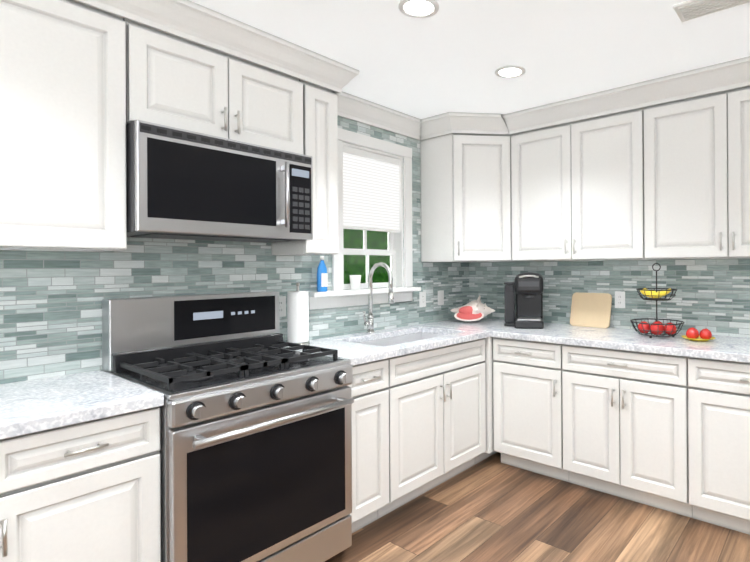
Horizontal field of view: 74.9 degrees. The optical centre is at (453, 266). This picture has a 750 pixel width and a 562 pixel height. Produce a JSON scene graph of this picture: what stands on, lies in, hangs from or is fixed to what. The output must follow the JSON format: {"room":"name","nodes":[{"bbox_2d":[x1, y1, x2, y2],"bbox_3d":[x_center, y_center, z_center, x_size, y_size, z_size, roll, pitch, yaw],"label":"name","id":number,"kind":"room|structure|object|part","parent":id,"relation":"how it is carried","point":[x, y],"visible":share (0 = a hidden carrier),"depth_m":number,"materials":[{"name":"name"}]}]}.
{"room":"kitchen","nodes":[
{"label":"kitchen","id":0,"kind":"room"},
{"bbox_2d":[0,116,468,383],"bbox_3d":[-1.369,0.136,2.317,0.120,2.430,4.700,0,0,38],"label":"wall","id":1,"kind":"structure","parent":0,"point":[50,313],"depth_m":2.22,"materials":[{"name":"tile"}]},
{"bbox_2d":[0,0,126,251],"bbox_3d":[-1.643,-0.570,1.582,0.358,1.012,0.897,0,0,38],"label":"upper cabinet","id":2,"kind":"object","parent":1,"relation":"attached to","point":[62,125],"visible":0.95,"depth_m":1.69,"materials":[{"name":"paint"}]},
{"bbox_2d":[123,18,302,153],"bbox_3d":[-1.123,-0.820,2.247,0.358,0.517,0.781,0,0,38],"label":"upper cabinet","id":3,"kind":"object","parent":1,"relation":"attached to","point":[176,82],"visible":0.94,"depth_m":2.09,"materials":[{"name":"paint"}]},
{"bbox_2d":[126,120,312,242],"bbox_3d":[-1.084,-0.343,2.219,0.447,0.424,0.780,0,0,38],"label":"over-the-range microwave","id":4,"kind":"object","parent":3,"relation":"attached to","point":[185,184],"visible":1,"depth_m":2.03,"materials":[{"name":"grey metal"}]},
{"bbox_2d":[279,296,285,316],"bbox_3d":[-0.978,0.224,2.709,0.009,0.116,0.072,0,0,38],"label":"electrical outlet","id":5,"kind":"object","parent":1,"relation":"attached to","point":[282,306],"visible":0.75,"depth_m":2.72,"materials":[{"name":"white plastic"}]},
{"bbox_2d":[271,79,337,255],"bbox_3d":[-0.825,-0.574,2.654,0.322,1.012,0.210,0,0,38],"label":"upper cabinet","id":6,"kind":"object","parent":1,"relation":"attached to","point":[320,139],"visible":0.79,"depth_m":2.56,"materials":[{"name":"paint"}]},
{"bbox_2d":[309,287,420,309],"bbox_3d":[-0.605,0.199,3.221,0.205,0.105,0.925,0,0,38],"label":"window sill","id":7,"kind":"structure","parent":1,"relation":"attached to","point":[333,299],"depth_m":3.09,"materials":[{"name":"paint"}]},
{"bbox_2d":[317,256,327,291],"bbox_3d":[-0.789,0.040,2.885,0.045,0.215,0.070,0,0,38],"label":"soap bottle","id":8,"kind":"object","parent":7,"relation":"on","point":[322,279],"visible":1,"depth_m":2.87,"materials":[{"name":"blue plastic"}]},
{"bbox_2d":[349,275,360,289],"bbox_3d":[-0.632,0.099,3.086,0.074,0.095,0.074,0,0,38],"label":"cup","id":9,"kind":"object","parent":7,"relation":"on","point":[355,280],"visible":1,"depth_m":3.06,"materials":[{"name":"white ceramic"}]},
{"bbox_2d":[332,128,412,290],"bbox_3d":[-0.580,-0.364,3.307,0.144,1.020,0.715,0,0,38],"label":"window","id":10,"kind":"structure","parent":1,"relation":"in","point":[404,269],"depth_m":3.36,"materials":[{"name":"paint"}]},
{"bbox_3d":[-0.609,-0.317,3.330,0.050,0.926,0.528,0,0,38],"label":"window sash","id":11,"kind":"part","parent":10,"relation":"part of","materials":[{"name":"white wood"}]},
{"bbox_2d":[343,145,399,232],"bbox_3d":[-0.565,-0.514,3.295,0.045,0.531,0.520,0,0,38],"label":"window blind","id":12,"kind":"object","parent":10,"relation":"attached to","point":[370,191],"visible":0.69,"depth_m":3.27,"materials":[{"name":"fabric"}]},
{"bbox_2d":[337,98,421,140],"bbox_3d":[-0.539,-1.019,3.215,0.082,0.128,1.025,0,0,38],"label":"crown molding","id":13,"kind":"structure","parent":1,"relation":"attached to","point":[364,111],"depth_m":3.27,"materials":[{"name":"paint"}]},
{"bbox_2d":[419,291,425,306],"bbox_3d":[-0.237,0.245,3.653,0.009,0.116,0.072,0,0,38],"label":"electrical outlet","id":14,"kind":"object","parent":1,"relation":"attached to","point":[422,299],"visible":1,"depth_m":3.65,"materials":[{"name":"white plastic"}]},
{"bbox_2d":[438,290,443,304],"bbox_3d":[-0.103,0.244,3.821,0.011,0.116,0.072,0,0,38],"label":"electrical outlet","id":15,"kind":"object","parent":1,"relation":"attached to","point":[440,297],"visible":1,"depth_m":3.82,"materials":[{"name":"white plastic"}]},
{"bbox_2d":[190,0,749,118],"bbox_3d":[0.401,-1.117,0.923,4.640,0.050,4.940,0,0,38],"label":"ceiling","id":16,"kind":"structure","parent":0,"point":[451,55],"depth_m":2.35,"materials":[{"name":"white paint"}]},
{"bbox_2d":[74,0,361,103],"bbox_3d":[-1.175,-1.016,1.903,0.104,0.128,1.987,0,0,38],"label":"crown molding","id":17,"kind":"structure","parent":16,"relation":"attached to","point":[191,21],"depth_m":2.13,"materials":[{"name":"paint"}]},
{"bbox_2d":[398,0,438,18],"bbox_3d":[-0.147,-1.082,2.010,0.170,0.009,0.170,0,0,38],"label":"recessed light","id":18,"kind":"object","parent":16,"relation":"in","point":[420,9],"visible":1,"depth_m":2.01,"materials":[{"name":"paint"}]},
{"bbox_2d":[495,65,524,77],"bbox_3d":[0.312,-1.084,2.680,0.170,0.009,0.170,0,0,38],"label":"recessed light","id":19,"kind":"object","parent":16,"relation":"in","point":[511,71],"visible":1,"depth_m":2.67,"materials":[{"name":"paint"}]},
{"bbox_2d":[672,0,749,22],"bbox_3d":[1.078,-1.086,1.980,0.300,0.015,0.160,0,0,38],"label":"ceiling vent","id":20,"kind":"object","parent":16,"relation":"in","point":[688,10],"visible":1,"depth_m":2.00,"materials":[{"name":"paint"}]},
{"bbox_2d":[325,452,749,561],"bbox_3d":[0.416,1.368,0.920,4.640,0.060,4.940,0,0,38],"label":"floor","id":21,"kind":"structure","parent":0,"point":[492,508],"depth_m":2.46,"materials":[{"name":"brown wood"}]},
{"bbox_2d":[0,406,160,561],"bbox_3d":[-1.373,0.913,1.668,0.662,0.874,0.437,0,0,38],"label":"base cabinet","id":22,"kind":"object","parent":21,"relation":"on","point":[88,491],"visible":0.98,"depth_m":1.49,"materials":[{"name":"paint"}]},
{"bbox_2d":[0,370,163,439],"bbox_3d":[-1.522,0.456,1.491,0.652,0.040,0.899,0,0,38],"label":"countertop","id":23,"kind":"structure","parent":22,"relation":"on","point":[34,405],"depth_m":1.58,"materials":[{"name":"stone"}]},
{"bbox_2d":[102,291,353,561],"bbox_3d":[-0.955,0.740,2.121,0.758,1.215,0.784,0,0,38],"label":"range","id":24,"kind":"object","parent":21,"relation":"on","point":[255,451],"visible":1,"depth_m":1.97,"materials":[{"name":"silver metal"}]},
{"bbox_2d":[347,359,388,532],"bbox_3d":[-0.657,0.909,2.579,0.662,0.874,0.290,0,0,38],"label":"base cabinet","id":25,"kind":"object","parent":21,"relation":"on","point":[369,385],"visible":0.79,"depth_m":2.41,"materials":[{"name":"paint"}]},
{"bbox_2d":[378,339,485,518],"bbox_3d":[-0.292,0.908,3.044,0.662,0.874,0.887,0,0,38],"label":"base cabinet","id":26,"kind":"object","parent":21,"relation":"on","point":[437,416],"visible":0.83,"depth_m":2.80,"materials":[{"name":"paint"}]},
{"bbox_2d":[283,322,491,365],"bbox_3d":[-0.387,0.550,2.936,0.652,0.240,1.186,0,0,38],"label":"countertop","id":27,"kind":"structure","parent":26,"relation":"on","point":[360,348],"depth_m":2.94,"materials":[{"name":"stone"}]},
{"bbox_2d":[287,283,309,344],"bbox_3d":[-0.870,0.260,2.685,0.124,0.346,0.124,0,0,38],"label":"towel stand","id":28,"kind":"object","parent":27,"relation":"on","point":[297,316],"visible":0.96,"depth_m":2.64,"materials":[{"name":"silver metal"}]},
{"bbox_2d":[363,262,393,333],"bbox_3d":[-0.491,0.200,3.070,0.241,0.463,0.111,0,0,38],"label":"faucet","id":29,"kind":"object","parent":27,"relation":"on","point":[369,323],"visible":1,"depth_m":3.12,"materials":[{"name":"silver metal"}]},
{"bbox_2d":[475,337,496,463],"bbox_3d":[0.184,0.905,3.661,0.648,0.874,0.666,0,0,38],"label":"base cabinet","id":30,"kind":"object","parent":21,"relation":"on","point":[489,361],"visible":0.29,"depth_m":3.21,"materials":[{"name":"paint"}]},
{"bbox_2d":[493,337,568,481],"bbox_3d":[0.638,0.902,3.306,0.499,0.874,0.662,0,0,38],"label":"base cabinet","id":31,"kind":"object","parent":21,"relation":"on","point":[527,410],"visible":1,"depth_m":3.07,"materials":[{"name":"paint"}]},
{"bbox_2d":[436,318,749,362],"bbox_3d":[1.125,0.441,2.923,3.047,0.040,0.662,0,0,38],"label":"countertop","id":32,"kind":"structure","parent":31,"relation":"on","point":[725,348],"depth_m":2.83,"materials":[{"name":"stone"}]},
{"bbox_2d":[450,295,494,320],"bbox_3d":[0.144,0.323,3.779,0.313,0.207,0.288,0,0,38],"label":"conch shell","id":33,"kind":"object","parent":32,"relation":"on","point":[476,310],"visible":1,"depth_m":3.71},
{"bbox_2d":[504,272,543,328],"bbox_3d":[0.504,0.232,3.474,0.278,0.387,0.330,0,0,10],"label":"coffee maker","id":34,"kind":"object","parent":32,"relation":"on","point":[523,296],"visible":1,"depth_m":3.45,"materials":[{"name":"black plastic"}]},
{"bbox_2d":[570,292,611,327],"bbox_3d":[0.969,0.305,3.415,0.290,0.241,0.075,0,0,38],"label":"cutting board","id":35,"kind":"object","parent":32,"relation":"on","point":[590,309],"visible":0.94,"depth_m":3.40,"materials":[{"name":"brown wood"}]},
{"bbox_2d":[630,263,684,337],"bbox_3d":[1.224,0.198,2.907,0.303,0.445,0.303,0,0,38],"label":"fruit basket","id":36,"kind":"object","parent":32,"relation":"on","point":[657,327],"visible":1,"depth_m":2.86,"materials":[{"name":"metal"}]},
{"bbox_2d":[681,328,714,341],"bbox_3d":[1.397,0.380,2.753,0.176,0.077,0.176,0,0,38],"label":"fruit plate","id":37,"kind":"object","parent":32,"relation":"on","point":[693,334],"visible":1,"depth_m":2.73,"materials":[{"name":"red food"}]},
{"bbox_2d":[562,344,692,517],"bbox_3d":[1.112,0.899,2.935,0.699,0.874,0.662,0,0,38],"label":"base cabinet","id":38,"kind":"object","parent":21,"relation":"on","point":[625,424],"visible":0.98,"depth_m":2.68,"materials":[{"name":"paint"}]},
{"bbox_2d":[688,357,749,534],"bbox_3d":[1.621,0.895,2.535,0.590,0.874,0.662,0,0,38],"label":"base cabinet","id":39,"kind":"object","parent":21,"relation":"on","point":[719,434],"visible":0.96,"depth_m":2.40,"materials":[{"name":"paint"}]},
{"bbox_2d":[422,56,749,139],"bbox_3d":[1.046,-1.029,2.762,2.957,0.128,0.384,0,0,38],"label":"crown molding","id":40,"kind":"structure","parent":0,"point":[733,74],"depth_m":3.03,"materials":[{"name":"paint"}]},
{"bbox_2d":[469,258,749,336],"bbox_3d":[1.897,0.116,2.817,4.640,2.430,0.120,0,0,38],"label":"wall","id":41,"kind":"structure","parent":0,"point":[713,296],"depth_m":3.23,"materials":[{"name":"tile"}]},
{"bbox_2d":[420,133,512,261],"bbox_3d":[0.175,-0.564,3.690,0.616,1.042,0.623,0,0,38],"label":"upper cabinet","id":42,"kind":"object","parent":41,"relation":"attached to","point":[466,214],"visible":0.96,"depth_m":3.48,"materials":[{"name":"paint"}]},
{"bbox_2d":[511,107,650,260],"bbox_3d":[0.867,-0.568,3.315,0.931,1.042,0.358,0,0,38],"label":"upper cabinet","id":43,"kind":"object","parent":41,"relation":"attached to","point":[577,190],"visible":0.94,"depth_m":3.17,"materials":[{"name":"paint"}]},
{"bbox_2d":[615,291,624,307],"bbox_3d":[1.146,0.226,3.324,0.072,0.116,0.009,0,0,38],"label":"electrical outlet","id":44,"kind":"object","parent":41,"relation":"attached to","point":[619,299],"visible":1,"depth_m":3.32,"materials":[{"name":"white plastic"}]},
{"bbox_2d":[644,86,749,258],"bbox_3d":[1.587,-0.573,2.750,0.894,1.042,0.358,0,0,38],"label":"upper cabinet","id":45,"kind":"object","parent":41,"relation":"attached to","point":[697,177],"visible":0.98,"depth_m":2.73,"materials":[{"name":"paint"}]}
]}

